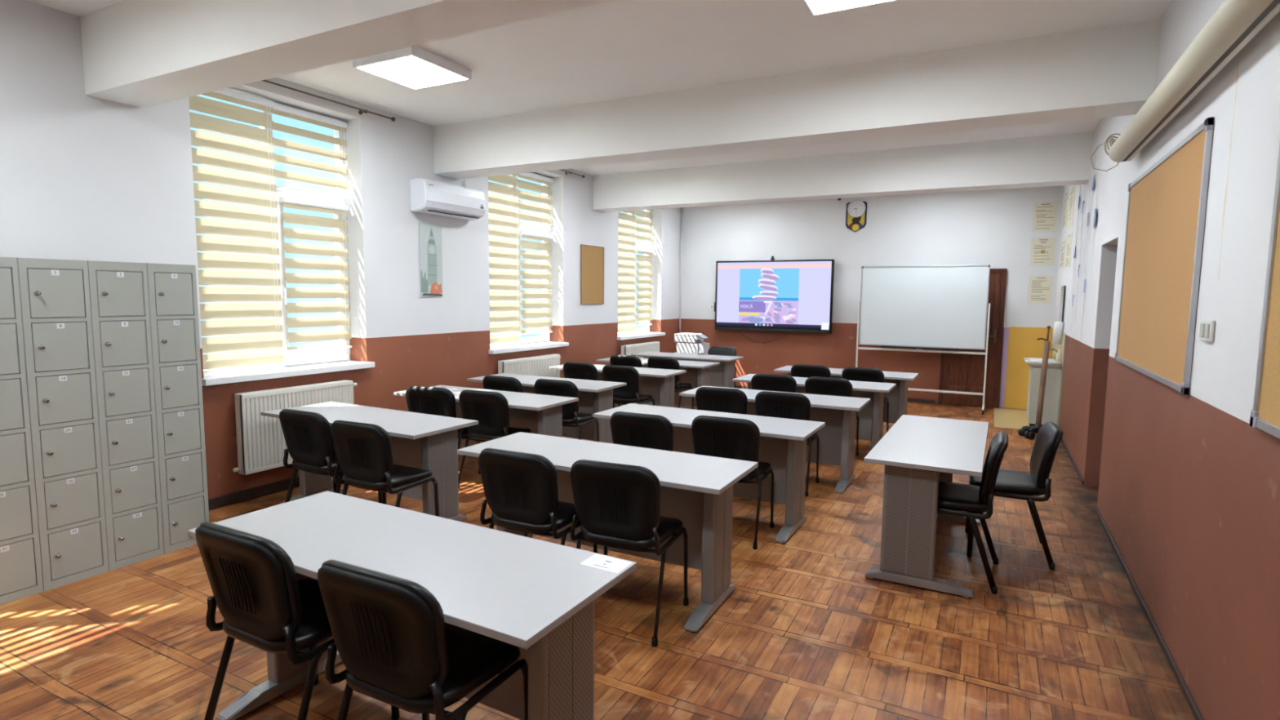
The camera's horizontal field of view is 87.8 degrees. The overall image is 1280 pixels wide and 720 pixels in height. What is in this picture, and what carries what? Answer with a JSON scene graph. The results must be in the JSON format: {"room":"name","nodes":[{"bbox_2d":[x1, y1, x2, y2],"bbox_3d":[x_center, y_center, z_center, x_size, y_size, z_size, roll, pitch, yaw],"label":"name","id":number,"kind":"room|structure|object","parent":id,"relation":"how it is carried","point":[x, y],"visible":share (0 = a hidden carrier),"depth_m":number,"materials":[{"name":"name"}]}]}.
{"room":"classroom","nodes":[
{"label":"classroom","id":0,"kind":"room"},
{"bbox_2d":[0,0,680,498],"bbox_3d":[-2.732,-0.670,6.317,0.356,3.382,14.282,3,6,28],"label":"wall","id":1,"kind":"structure","parent":0,"point":[83,177],"depth_m":5.84,"materials":[{"name":"white paint"}]},
{"bbox_2d":[208,475,299,510],"bbox_3d":[-2.536,0.973,6.477,0.018,0.085,14.082,3,6,28],"label":"baseboard","id":2,"kind":"structure","parent":1,"relation":"attached to","point":[251,493],"depth_m":5.34,"materials":[{"name":"wood"}]},
{"bbox_2d":[201,102,374,386],"bbox_3d":[-3.017,-1.018,5.588,0.371,2.290,1.538,3,6,28],"label":"window","id":3,"kind":"structure","parent":1,"relation":"in","point":[340,361],"depth_m":5.77,"materials":[{"name":"white plastic"}]},
{"bbox_2d":[188,88,284,375],"bbox_3d":[-3.232,-1.009,5.295,0.062,2.215,0.740,3,6,28],"label":"roller blind","id":4,"kind":"object","parent":3,"relation":"attached to","point":[202,157],"visible":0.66,"depth_m":5.31,"materials":[{"name":"beige fabric"}]},
{"bbox_2d":[271,102,348,199],"bbox_3d":[-2.903,-1.826,5.882,0.062,0.695,0.719,3,6,28],"label":"roller blind","id":5,"kind":"object","parent":3,"relation":"attached to","point":[278,109],"visible":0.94,"depth_m":5.85,"materials":[{"name":"beige fabric"}]},
{"bbox_2d":[280,195,351,352],"bbox_3d":[-2.893,-0.753,5.982,0.062,1.330,0.646,3,6,28],"label":"roller blind","id":6,"kind":"object","parent":3,"relation":"attached to","point":[287,202],"visible":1,"depth_m":5.96,"materials":[{"name":"beige fabric"}]},
{"bbox_2d":[232,379,357,475],"bbox_3d":[-2.866,0.537,5.617,0.095,0.632,1.140,3,6,28],"label":"radiator","id":7,"kind":"object","parent":1,"relation":"attached to","point":[261,444],"visible":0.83,"depth_m":5.32,"materials":[{"name":"white metal"}]},
{"bbox_2d":[235,379,351,395],"bbox_3d":[-2.871,0.228,5.580,0.087,0.010,0.998,3,6,28],"label":"grille","id":8,"kind":"object","parent":7,"relation":"attached to","point":[340,383],"depth_m":5.55,"materials":[{"name":"white metal"}]},
{"bbox_2d":[262,80,395,121],"bbox_3d":[-2.817,-2.205,5.471,0.111,0.044,1.960,3,6,28],"label":"curtain rod","id":9,"kind":"object","parent":1,"relation":"attached to","point":[393,118],"visible":0.63,"depth_m":5.73,"materials":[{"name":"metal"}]},
{"bbox_2d":[80,0,613,107],"bbox_3d":[-0.809,-1.785,2.975,6.024,0.480,0.320,3,6,28],"label":"ceiling beam","id":10,"kind":"structure","parent":1,"relation":"attached to","point":[137,53],"depth_m":3.55,"materials":[{"name":"paint"}]},
{"bbox_2d":[418,222,443,296],"bbox_3d":[-2.176,-1.034,6.930,0.010,0.745,0.310,3,6,28],"label":"picture","id":11,"kind":"object","parent":1,"relation":"attached to","point":[430,235],"visible":1,"depth_m":6.92,"materials":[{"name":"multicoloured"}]},
{"bbox_2d":[409,177,485,220],"bbox_3d":[-1.994,-1.671,6.969,0.234,0.325,0.880,3,6,28],"label":"air conditioner","id":12,"kind":"object","parent":1,"relation":"attached to","point":[426,196],"visible":1,"depth_m":6.80,"materials":[{"name":"white plastic"}]},
{"bbox_2d":[488,172,568,354],"bbox_3d":[-1.498,-1.280,8.451,0.371,2.290,1.580,3,6,28],"label":"window","id":13,"kind":"structure","parent":1,"relation":"in","point":[536,342],"depth_m":8.63,"materials":[{"name":"white plastic"}]},
{"bbox_2d":[488,173,519,347],"bbox_3d":[-1.721,-1.270,8.146,0.062,2.215,0.755,3,6,28],"label":"roller blind","id":14,"kind":"object","parent":13,"relation":"attached to","point":[512,307],"visible":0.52,"depth_m":8.22,"materials":[{"name":"beige fabric"}]},
{"bbox_2d":[517,172,552,231],"bbox_3d":[-1.381,-2.089,8.752,0.062,0.695,0.746,3,6,28],"label":"roller blind","id":15,"kind":"object","parent":13,"relation":"attached to","point":[526,206],"visible":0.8,"depth_m":8.75,"materials":[{"name":"beige fabric"}]},
{"bbox_2d":[519,231,552,334],"bbox_3d":[-1.371,-1.016,8.852,0.062,1.330,0.673,3,6,28],"label":"roller blind","id":16,"kind":"object","parent":13,"relation":"attached to","point":[526,274],"visible":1,"depth_m":8.84,"materials":[{"name":"beige fabric"}]},
{"bbox_2d":[497,354,560,377],"bbox_3d":[-1.377,0.280,8.426,0.095,0.632,1.280,3,6,28],"label":"radiator","id":17,"kind":"object","parent":1,"relation":"attached to","point":[539,366],"visible":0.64,"depth_m":8.37,"materials":[{"name":"white metal"}]},
{"bbox_2d":[501,354,556,361],"bbox_3d":[-1.382,-0.029,8.389,0.087,0.010,1.138,3,6,28],"label":"grille","id":18,"kind":"object","parent":17,"relation":"attached to","point":[549,356],"depth_m":8.41,"materials":[{"name":"white metal"}]},
{"bbox_2d":[580,244,604,304],"bbox_3d":[-0.693,-1.242,9.725,0.020,0.845,0.620,3,6,28],"label":"cork board","id":19,"kind":"object","parent":1,"relation":"attached to","point":[592,257],"visible":1,"depth_m":9.71,"materials":[{"name":"brown wood"}]},
{"bbox_2d":[621,341,659,358],"bbox_3d":[0.022,0.039,11.064,0.095,0.632,1.330,3,6,28],"label":"radiator","id":20,"kind":"object","parent":1,"relation":"attached to","point":[654,346],"visible":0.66,"depth_m":10.91,"materials":[{"name":"white metal"}]},
{"bbox_2d":[617,210,665,340],"bbox_3d":[-0.076,-1.525,11.132,0.371,2.290,1.610,3,6,28],"label":"window","id":21,"kind":"structure","parent":1,"relation":"in","point":[639,332],"depth_m":11.40,"materials":[{"name":"white plastic"}]},
{"bbox_2d":[617,210,636,335],"bbox_3d":[-0.280,-1.518,10.863,0.062,2.215,0.865,3,6,28],"label":"roller blind","id":22,"kind":"object","parent":21,"relation":"attached to","point":[623,291],"visible":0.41,"depth_m":10.99,"materials":[{"name":"beige fabric"}]},
{"bbox_2d":[635,247,653,326],"bbox_3d":[0.076,-1.266,11.582,0.062,1.330,0.593,3,6,28],"label":"roller blind","id":23,"kind":"object","parent":21,"relation":"attached to","point":[641,251],"visible":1,"depth_m":11.57,"materials":[{"name":"beige fabric"}]},
{"bbox_2d":[635,208,653,246],"bbox_3d":[0.066,-2.338,11.482,0.062,0.695,0.666,3,6,28],"label":"roller blind","id":24,"kind":"object","parent":21,"relation":"attached to","point":[640,213],"visible":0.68,"depth_m":11.50,"materials":[{"name":"beige fabric"}]},
{"bbox_2d":[679,207,682,333],"bbox_3d":[0.759,-1.229,12.456,0.028,3.382,0.028,3,6,28],"label":"pipe","id":25,"kind":"object","parent":1,"relation":"attached to","point":[681,207],"visible":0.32,"depth_m":12.40,"materials":[{"name":"metal"}]},
{"bbox_2d":[433,18,1160,179],"bbox_3d":[0.612,-2.030,5.656,6.024,0.480,0.364,3,6,28],"label":"ceiling beam","id":26,"kind":"structure","parent":1,"relation":"attached to","point":[1110,71],"depth_m":5.02,"materials":[{"name":"paint"}]},
{"bbox_2d":[593,131,1093,212],"bbox_3d":[2.063,-2.280,8.392,6.024,0.480,0.332,3,6,28],"label":"beam","id":27,"kind":"structure","parent":1,"relation":"attached to","point":[1056,160],"depth_m":7.91,"materials":[{"name":"paint"}]},
{"bbox_2d":[0,387,1195,719],"bbox_3d":[0.118,1.237,5.093,6.624,0.120,14.482,3,6,28],"label":"floor","id":28,"kind":"structure","parent":0,"point":[802,633],"depth_m":3.28,"materials":[{"name":"brown wood"}]},
{"bbox_2d":[0,257,43,604],"bbox_3d":[-3.560,0.370,3.559,0.505,1.827,0.302,3,6,28],"label":"locker","id":29,"kind":"object","parent":28,"relation":"on","point":[20,564],"visible":1,"depth_m":3.53,"materials":[{"name":"metal"}]},
{"bbox_2d":[17,257,108,591],"bbox_3d":[-3.416,0.345,3.829,0.505,1.827,0.306,3,6,28],"label":"locker","id":30,"kind":"object","parent":28,"relation":"on","point":[55,294],"visible":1,"depth_m":3.71,"materials":[{"name":"metal"}]},
{"bbox_2d":[87,260,164,571],"bbox_3d":[-3.274,0.321,4.097,0.505,1.827,0.297,3,6,28],"label":"locker","id":31,"kind":"object","parent":28,"relation":"on","point":[119,291],"visible":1,"depth_m":3.98,"materials":[{"name":"metal"}]},
{"bbox_2d":[146,262,208,554],"bbox_3d":[-3.139,0.297,4.353,0.505,1.827,0.278,3,6,28],"label":"locker","id":32,"kind":"object","parent":28,"relation":"on","point":[172,288],"visible":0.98,"depth_m":4.24,"materials":[{"name":"metal"}]},
{"bbox_2d":[195,521,399,719],"bbox_3d":[-1.278,0.984,2.475,0.514,0.860,0.500,3,6,28],"label":"chair","id":33,"kind":"object","parent":28,"relation":"on","point":[259,596],"visible":0.87,"depth_m":2.27,"materials":[{"name":"black leather"}]},
{"bbox_2d":[279,408,382,503],"bbox_3d":[-2.215,0.754,4.746,0.514,0.860,0.500,3,6,27],"label":"chair","id":34,"kind":"object","parent":28,"relation":"on","point":[308,437],"visible":0.74,"depth_m":4.53,"materials":[{"name":"black leather"}]},
{"bbox_2d":[260,401,478,521],"bbox_3d":[-2.032,0.790,4.969,1.637,0.750,0.602,4,6,29],"label":"desk","id":35,"kind":"object","parent":28,"relation":"on","point":[418,440],"visible":0.56,"depth_m":4.78,"materials":[{"name":"grey laminate"}]},
{"bbox_2d":[330,419,439,516],"bbox_3d":[-1.683,0.796,4.370,0.514,0.860,0.500,3,6,25],"label":"chair","id":36,"kind":"object","parent":28,"relation":"on","point":[363,451],"visible":0.88,"depth_m":4.17,"materials":[{"name":"black leather"}]},
{"bbox_2d":[187,490,636,719],"bbox_3d":[-0.876,1.046,2.450,1.637,0.750,0.602,4,6,29],"label":"desk","id":37,"kind":"object","parent":28,"relation":"on","point":[535,596],"visible":0.71,"depth_m":2.27,"materials":[{"name":"grey laminate"}]},
{"bbox_2d":[579,554,631,573],"bbox_3d":[-0.116,0.693,2.269,0.150,0.001,0.100,4,6,29],"label":"paper slip","id":38,"kind":"object","parent":37,"relation":"on","point":[597,561],"visible":1,"depth_m":2.27,"materials":[{"name":"white"}]},
{"bbox_2d":[317,559,528,719],"bbox_3d":[-0.695,1.020,2.160,0.514,0.860,0.500,3,6,27],"label":"chair","id":39,"kind":"object","parent":28,"relation":"on","point":[395,645],"visible":0.99,"depth_m":1.96,"materials":[{"name":"black leather"}]},
{"bbox_2d":[405,386,480,474],"bbox_3d":[-1.775,0.640,5.972,0.514,0.860,0.500,2,6,16],"label":"chair","id":40,"kind":"object","parent":28,"relation":"on","point":[436,401],"visible":0.32,"depth_m":5.73,"materials":[{"name":"black leather"}]},
{"bbox_2d":[393,385,578,448],"bbox_3d":[-1.414,0.691,6.059,1.637,0.750,0.602,3,6,27],"label":"desk","id":41,"kind":"object","parent":28,"relation":"on","point":[542,414],"visible":0.21,"depth_m":5.88,"materials":[{"name":"grey laminate"}]},
{"bbox_2d":[457,389,531,488],"bbox_3d":[-1.246,0.665,5.766,0.514,0.860,0.500,3,6,23],"label":"chair","id":42,"kind":"object","parent":28,"relation":"on","point":[491,409],"visible":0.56,"depth_m":5.55,"materials":[{"name":"black leather"}]},
{"bbox_2d":[482,375,523,392],"bbox_3d":[-1.276,0.570,6.751,0.514,0.860,0.500,3,6,28],"label":"chair","id":43,"kind":"object","parent":28,"relation":"on","point":[489,382],"visible":0.12,"depth_m":6.50,"materials":[{"name":"leather"}]},
{"bbox_2d":[478,448,597,553],"bbox_3d":[-0.564,0.878,3.641,0.514,0.860,0.500,3,6,26],"label":"chair","id":44,"kind":"object","parent":28,"relation":"on","point":[520,488],"visible":0.77,"depth_m":3.43,"materials":[{"name":"black leather"}]},
{"bbox_2d":[466,373,626,443],"bbox_3d":[-1.008,0.593,7.109,1.637,0.750,0.602,3,6,27],"label":"desk","id":45,"kind":"object","parent":28,"relation":"on","point":[594,396],"visible":0.23,"depth_m":6.99,"materials":[{"name":"grey laminate"}]},
{"bbox_2d":[533,378,599,441],"bbox_3d":[-0.729,0.597,6.531,0.514,0.860,0.500,3,6,25],"label":"chair","id":46,"kind":"object","parent":28,"relation":"on","point":[571,415],"visible":0.4,"depth_m":6.30,"materials":[{"name":"leather"}]},
{"bbox_2d":[562,361,614,408],"bbox_3d":[-0.641,0.439,8.174,0.514,0.860,0.500,3,6,28],"label":"chair","id":47,"kind":"object","parent":28,"relation":"on","point":[571,370],"visible":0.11,"depth_m":7.93,"materials":[{"name":"leather"}]},
{"bbox_2d":[457,431,758,631],"bbox_3d":[-0.214,0.919,3.825,1.637,0.750,0.602,3,6,27],"label":"desk","id":48,"kind":"object","parent":28,"relation":"on","point":[696,491],"visible":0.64,"depth_m":3.71,"materials":[{"name":"grey laminate"}]},
{"bbox_2d":[548,364,686,407],"bbox_3d":[-0.299,0.482,8.330,1.637,0.750,0.602,3,6,27],"label":"desk","id":49,"kind":"object","parent":28,"relation":"on","point":[659,384],"visible":0.21,"depth_m":8.16,"materials":[{"name":"grey laminate"}]},
{"bbox_2d":[609,355,641,367],"bbox_3d":[-0.121,0.348,9.162,0.514,0.860,0.500,3,6,26],"label":"chair","id":50,"kind":"object","parent":28,"relation":"on","point":[615,360],"visible":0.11,"depth_m":8.91,"materials":[{"name":"black plastic"}]},
{"bbox_2d":[602,364,654,406],"bbox_3d":[-0.147,0.476,7.841,0.514,0.860,0.500,3,6,28],"label":"chair","id":51,"kind":"object","parent":28,"relation":"on","point":[628,393],"visible":0.64,"depth_m":7.62,"materials":[{"name":"leather"}]},
{"bbox_2d":[569,459,688,646],"bbox_3d":[-0.060,0.903,3.431,0.514,0.860,0.500,3,6,23],"label":"chair","id":52,"kind":"object","parent":28,"relation":"on","point":[617,505],"visible":0.95,"depth_m":3.22,"materials":[{"name":"black leather"}]},
{"bbox_2d":[609,411,673,451],"bbox_3d":[0.081,0.774,4.778,0.514,0.860,0.500,3,6,26],"label":"chair","id":53,"kind":"object","parent":28,"relation":"on","point":[627,428],"visible":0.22,"depth_m":4.54,"materials":[{"name":"leather"}]},
{"bbox_2d":[595,357,719,406],"bbox_3d":[0.235,0.389,9.348,1.637,0.750,0.602,3,6,27],"label":"desk","id":54,"kind":"object","parent":28,"relation":"on","point":[697,374],"visible":0.09,"depth_m":9.24,"materials":[{"name":"grey laminate"}]},
{"bbox_2d":[647,356,693,408],"bbox_3d":[0.398,0.373,8.956,0.514,0.860,0.500,4,6,32],"label":"chair","id":55,"kind":"object","parent":28,"relation":"on","point":[659,362],"visible":0.45,"depth_m":8.73,"materials":[{"name":"leather"}]},
{"bbox_2d":[630,351,743,387],"bbox_3d":[0.713,0.303,10.290,1.637,0.750,0.602,3,6,28],"label":"desk","id":56,"kind":"object","parent":28,"relation":"on","point":[722,375],"visible":0.23,"depth_m":10.17,"materials":[{"name":"grey laminate"}]},
{"bbox_2d":[592,403,825,542],"bbox_3d":[0.494,0.809,5.038,1.637,0.750,0.602,4,6,28],"label":"desk","id":57,"kind":"object","parent":28,"relation":"on","point":[783,441],"visible":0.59,"depth_m":4.91,"materials":[{"name":"grey laminate"}]},
{"bbox_2d":[695,386,747,414],"bbox_3d":[0.787,0.654,6.096,0.514,0.860,0.500,3,6,24],"label":"chair","id":58,"kind":"object","parent":28,"relation":"on","point":[727,400],"visible":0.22,"depth_m":5.86,"materials":[{"name":"leather"}]},
{"bbox_2d":[707,346,736,388],"bbox_3d":[1.241,0.229,10.533,0.514,0.860,0.500,3,6,25],"label":"chair","id":59,"kind":"object","parent":28,"relation":"on","point":[714,350],"visible":0.24,"depth_m":10.64,"materials":[{"name":"black plastic"}]},
{"bbox_2d":[691,415,773,549],"bbox_3d":[0.643,0.791,4.663,0.514,0.860,0.500,3,6,25],"label":"chair","id":60,"kind":"object","parent":28,"relation":"on","point":[735,438],"visible":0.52,"depth_m":4.44,"materials":[{"name":"black leather"}]},
{"bbox_2d":[751,373,796,392],"bbox_3d":[1.460,0.560,7.133,0.514,0.860,0.500,3,6,23],"label":"chair","id":61,"kind":"object","parent":28,"relation":"on","point":[780,383],"visible":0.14,"depth_m":6.89,"materials":[{"name":"leather"}]},
{"bbox_2d":[679,386,871,493],"bbox_3d":[1.232,0.704,6.199,1.637,0.750,0.602,3,6,27],"label":"desk","id":62,"kind":"object","parent":28,"relation":"on","point":[837,437],"visible":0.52,"depth_m":6.06,"materials":[{"name":"grey laminate"}]},
{"bbox_2d":[755,391,818,496],"bbox_3d":[1.284,0.683,5.847,0.514,0.860,0.500,3,6,26],"label":"chair","id":63,"kind":"object","parent":28,"relation":"on","point":[767,403],"visible":0.38,"depth_m":5.62,"materials":[{"name":"leather"}]},
{"bbox_2d":[791,364,831,377],"bbox_3d":[2.124,0.467,8.164,0.514,0.860,0.500,3,6,28],"label":"chair","id":64,"kind":"object","parent":28,"relation":"on","point":[797,370],"visible":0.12,"depth_m":7.93,"materials":[{"name":"black plastic"}]},
{"bbox_2d":[732,373,896,449],"bbox_3d":[1.881,0.605,7.286,1.637,0.750,0.602,4,6,28],"label":"desk","id":65,"kind":"object","parent":28,"relation":"on","point":[871,415],"visible":0.22,"depth_m":7.12,"materials":[{"name":"grey laminate"}]},
{"bbox_2d":[804,376,858,455],"bbox_3d":[1.984,0.587,6.909,0.514,0.860,0.500,3,6,28],"label":"chair","id":66,"kind":"object","parent":28,"relation":"on","point":[813,384],"visible":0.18,"depth_m":6.68,"materials":[{"name":"black leather"}]},
{"bbox_2d":[773,365,919,423],"bbox_3d":[2.544,0.515,8.288,1.637,0.750,0.602,4,6,28],"label":"desk","id":67,"kind":"object","parent":28,"relation":"on","point":[897,397],"visible":0.2,"depth_m":8.13,"materials":[{"name":"grey laminate"}]},
{"bbox_2d":[841,366,888,432],"bbox_3d":[2.660,0.500,7.883,0.514,0.860,0.500,4,6,29],"label":"chair","id":68,"kind":"object","parent":28,"relation":"on","point":[856,374],"visible":0.23,"depth_m":7.66,"materials":[{"name":"black leather"}]},
{"bbox_2d":[855,264,990,414],"bbox_3d":[4.282,-0.358,10.177,1.870,2.158,0.660,3,6,28],"label":"whiteboard","id":69,"kind":"object","parent":28,"relation":"on","point":[933,307],"visible":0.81,"depth_m":10.13,"materials":[{"name":"plastic"}]},
{"bbox_2d":[880,345,959,350],"bbox_3d":[4.280,-0.186,10.194,1.100,0.024,0.047,3,6,28],"label":"tray","id":70,"kind":"object","parent":69,"relation":"on","point":[917,347],"depth_m":10.18,"materials":[{"name":"silver"}]},
{"bbox_2d":[863,414,988,597],"bbox_3d":[1.933,0.884,4.407,0.602,0.750,1.637,4,6,28],"label":"desk","id":71,"kind":"object","parent":28,"relation":"on","point":[917,453],"visible":0.88,"depth_m":3.84,"materials":[{"name":"grey laminate"}]},
{"bbox_2d":[937,431,1008,594],"bbox_3d":[1.933,0.864,4.050,0.500,0.860,0.514,4,6,29],"label":"chair","id":72,"kind":"object","parent":28,"relation":"on","point":[953,497],"visible":0.74,"depth_m":3.82,"materials":[{"name":"black leather"}]},
{"bbox_2d":[964,421,1062,569],"bbox_3d":[2.452,0.836,4.389,0.500,0.860,0.514,3,6,25],"label":"chair","id":73,"kind":"object","parent":28,"relation":"on","point":[1014,484],"visible":0.84,"depth_m":4.19,"materials":[{"name":"black leather"}]},
{"bbox_2d":[1017,325,1051,439],"bbox_3d":[4.816,0.264,7.984,0.414,1.355,0.398,3,6,28],"label":"pole stand","id":74,"kind":"object","parent":28,"relation":"on","point":[1028,432],"visible":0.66,"depth_m":7.96,"materials":[{"name":"black"}]},
{"bbox_2d":[1023,348,1062,426],"bbox_3d":[5.198,0.362,8.632,0.400,1.042,0.560,3,6,28],"label":"sink","id":75,"kind":"object","parent":28,"relation":"on","point":[1052,388],"visible":0.81,"depth_m":8.41,"materials":[{"name":"white ceramic"}]},
{"bbox_2d":[1023,357,1062,368],"bbox_3d":[5.202,0.052,8.602,0.400,0.105,0.560,3,6,28],"label":"basin","id":76,"kind":"object","parent":75,"relation":"in","point":[1034,363],"depth_m":8.42,"materials":[{"name":"white ceramic"}]},
{"bbox_3d":[0.905,0.239,11.278,0.740,0.690,0.590,3,6,28],"label":"cabinet","id":77,"kind":"object","parent":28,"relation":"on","visible":0},
{"bbox_2d":[674,332,710,354],"bbox_3d":[0.883,-0.272,11.184,0.525,0.345,0.355,3,6,28],"label":"printer","id":78,"kind":"object","parent":77,"relation":"on","point":[686,343],"visible":0.94,"depth_m":11.04,"materials":[{"name":"grey plastic"}]},
{"bbox_2d":[26,0,1172,175],"bbox_3d":[0.154,-2.264,4.755,6.624,0.150,14.482,3,6,28],"label":"ceiling","id":79,"kind":"structure","parent":0,"point":[615,49],"depth_m":4.64,"materials":[{"name":"paint"}]},
{"bbox_2d":[352,45,471,89],"bbox_3d":[-1.706,-2.194,5.008,0.600,0.075,0.600,3,6,28],"label":"ceiling light","id":80,"kind":"object","parent":79,"relation":"attached to","point":[415,67],"visible":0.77,"depth_m":4.93,"materials":[{"name":"white plastic"}]},
{"bbox_2d":[359,55,465,88],"bbox_3d":[-1.706,-2.168,5.010,0.564,0.006,0.564,3,6,28],"label":"diffuser","id":81,"kind":"object","parent":80,"relation":"attached to","point":[408,71],"depth_m":4.97,"materials":[{"name":"white plastic"}]},
{"bbox_2d":[801,0,900,16],"bbox_3d":[1.141,-2.021,3.514,0.600,0.075,0.600,3,6,28],"label":"ceiling light","id":82,"kind":"object","parent":79,"relation":"attached to","point":[815,7],"visible":1,"depth_m":3.77,"materials":[{"name":"white plastic"}]},
{"bbox_2d":[806,0,884,13],"bbox_3d":[1.141,-1.995,3.516,0.564,0.006,0.564,3,6,28],"label":"diffuser","id":83,"kind":"object","parent":82,"relation":"attached to","point":[814,6],"depth_m":3.77,"materials":[{"name":"plastic"}]},
{"bbox_2d":[680,185,1063,409],"bbox_3d":[3.448,-1.082,11.225,6.674,3.382,0.200,3,6,28],"label":"wall","id":84,"kind":"structure","parent":0,"point":[993,227],"depth_m":11.02,"materials":[{"name":"white paint"}]},
{"bbox_2d":[714,256,834,333],"bbox_3d":[2.301,-1.153,11.635,2.120,1.310,0.134,3,6,28],"label":"display","id":85,"kind":"object","parent":84,"relation":"attached to","point":[789,295],"visible":1,"depth_m":11.54,"materials":[{"name":"black"}]},
{"bbox_2d":[845,201,866,231],"bbox_3d":[3.553,-2.350,10.928,0.330,0.495,0.020,3,6,28],"label":"wall plaque","id":86,"kind":"object","parent":84,"relation":"attached to","point":[854,224],"visible":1,"depth_m":10.93,"materials":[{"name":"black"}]},
{"bbox_2d":[847,200,865,217],"bbox_3d":[3.547,-2.480,10.890,0.284,0.284,0.028,3,6,28],"label":"wall clock","id":87,"kind":"object","parent":84,"relation":"attached to","point":[856,208],"visible":1,"depth_m":10.89,"materials":[{"name":"white"}]},
{"bbox_2d":[938,268,1007,408],"bbox_3d":[5.115,-0.337,10.248,0.840,2.120,0.085,3,6,28],"label":"door","id":88,"kind":"structure","parent":84,"relation":"in","point":[963,372],"depth_m":10.22,"materials":[{"name":"brown wood"}]},
{"bbox_2d":[999,327,1008,408],"bbox_3d":[5.537,0.120,10.110,0.064,1.225,0.006,3,6,28],"label":"panel","id":89,"kind":"object","parent":84,"relation":"attached to","point":[1006,329],"visible":1,"depth_m":10.11,"materials":[{"name":"purple"}]},
{"bbox_2d":[1004,326,1053,409],"bbox_3d":[5.815,0.130,9.963,0.563,1.240,0.006,3,6,28],"label":"panel","id":90,"kind":"object","parent":84,"relation":"attached to","point":[1023,342],"visible":0.79,"depth_m":10.00,"materials":[{"name":"wood"}]},
{"bbox_2d":[1026,275,1053,304],"bbox_3d":[5.906,-1.034,9.810,0.321,0.422,0.002,3,6,28],"label":"poster","id":91,"kind":"object","parent":84,"relation":"attached to","point":[1040,288],"visible":1,"depth_m":9.81,"materials":[{"name":"white paper"}]},
{"bbox_2d":[1029,236,1056,266],"bbox_3d":[5.911,-1.586,9.757,0.321,0.422,0.003,3,6,28],"label":"poster","id":92,"kind":"object","parent":84,"relation":"attached to","point":[1042,250],"visible":1,"depth_m":9.76,"materials":[{"name":"white paper"}]},
{"bbox_2d":[1031,201,1058,232],"bbox_3d":[5.916,-2.087,9.708,0.321,0.437,0.002,3,6,28],"label":"poster","id":93,"kind":"object","parent":84,"relation":"attached to","point":[1045,214],"visible":1,"depth_m":9.71,"materials":[{"name":"white paper"}]},
{"bbox_2d":[1053,0,1279,719],"bbox_3d":[2.974,-0.322,3.323,0.500,3.382,14.282,3,6,28],"label":"wall","id":94,"kind":"structure","parent":0,"point":[1188,494],"depth_m":2.83,"materials":[{"name":"white paint"}]},
{"bbox_2d":[994,408,1029,429],"bbox_3d":[5.333,0.822,9.268,0.700,0.006,1.732,3,6,28],"label":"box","id":95,"kind":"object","parent":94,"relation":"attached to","point":[1015,419],"depth_m":9.28,"materials":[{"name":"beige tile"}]},
{"bbox_2d":[1051,328,1065,426],"bbox_3d":[5.661,0.221,9.056,0.008,1.250,1.762,3,6,28],"label":"trim","id":96,"kind":"structure","parent":94,"relation":"attached to","point":[1056,347],"depth_m":8.34,"materials":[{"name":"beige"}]},
{"bbox_2d":[1052,321,1064,344],"bbox_3d":[5.314,-0.344,8.450,0.118,0.286,0.104,3,6,28],"label":"holder","id":97,"kind":"object","parent":94,"relation":"attached to","point":[1059,326],"visible":1,"depth_m":8.41,"materials":[{"name":"white"}]},
{"bbox_2d":[1064,231,1072,270],"bbox_3d":[5.422,-1.375,8.412,0.002,0.457,0.656,3,6,28],"label":"poster","id":98,"kind":"object","parent":94,"relation":"attached to","point":[1068,246],"visible":1,"depth_m":8.38,"materials":[{"name":"white paper"}]},
{"bbox_2d":[1066,185,1075,232],"bbox_3d":[5.451,-1.917,8.404,0.002,0.557,0.656,3,6,28],"label":"poster","id":99,"kind":"object","parent":94,"relation":"attached to","point":[1072,195],"visible":0.98,"depth_m":8.38,"materials":[{"name":"white paper"}]},
{"bbox_2d":[1061,438,1204,719],"bbox_3d":[2.360,1.393,2.907,0.014,0.035,12.300,3,6,28],"label":"baseboard","id":100,"kind":"structure","parent":94,"relation":"attached to","point":[1188,695],"depth_m":3.41,"materials":[{"name":"wood"}]},
{"bbox_2d":[1114,116,1213,395],"bbox_3d":[2.953,-0.531,3.831,0.024,1.232,1.938,3,6,28],"label":"cork board","id":101,"kind":"object","parent":94,"relation":"attached to","point":[1166,203],"visible":1,"depth_m":3.52,"materials":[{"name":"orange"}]},
{"bbox_2d":[1108,0,1279,162],"bbox_3d":[2.315,-1.251,2.685,0.168,0.140,4.212,3,6,28],"label":"pipe","id":102,"kind":"object","parent":94,"relation":"attached to","point":[1235,23],"visible":1,"depth_m":2.72,"materials":[{"name":"beige plastic"}]},
{"bbox_2d":[1089,133,1119,171],"bbox_3d":[3.318,-1.471,4.695,0.210,0.258,0.245,3,6,28],"label":"cable coil","id":103,"kind":"object","parent":102,"relation":"hanging from","point":[1108,140],"visible":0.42,"depth_m":4.71,"materials":[{"name":"beige"}]},
{"bbox_2d":[1199,319,1215,342],"bbox_3d":[2.402,-0.124,2.820,0.018,0.090,0.160,3,6,28],"label":"light switch","id":104,"kind":"object","parent":94,"relation":"attached to","point":[1206,327],"visible":1,"depth_m":2.78,"materials":[{"name":"white"}]},
{"bbox_2d":[1249,142,1279,438],"bbox_3d":[1.631,-0.306,1.338,0.024,1.223,1.938,3,6,28],"label":"cork board","id":105,"kind":"object","parent":94,"relation":"attached to","point":[1265,414],"visible":1,"depth_m":2.16,"materials":[{"name":"orange cardboard"}]},
{"label":"outside","id":106,"kind":"structure","parent":0,"visible":0},
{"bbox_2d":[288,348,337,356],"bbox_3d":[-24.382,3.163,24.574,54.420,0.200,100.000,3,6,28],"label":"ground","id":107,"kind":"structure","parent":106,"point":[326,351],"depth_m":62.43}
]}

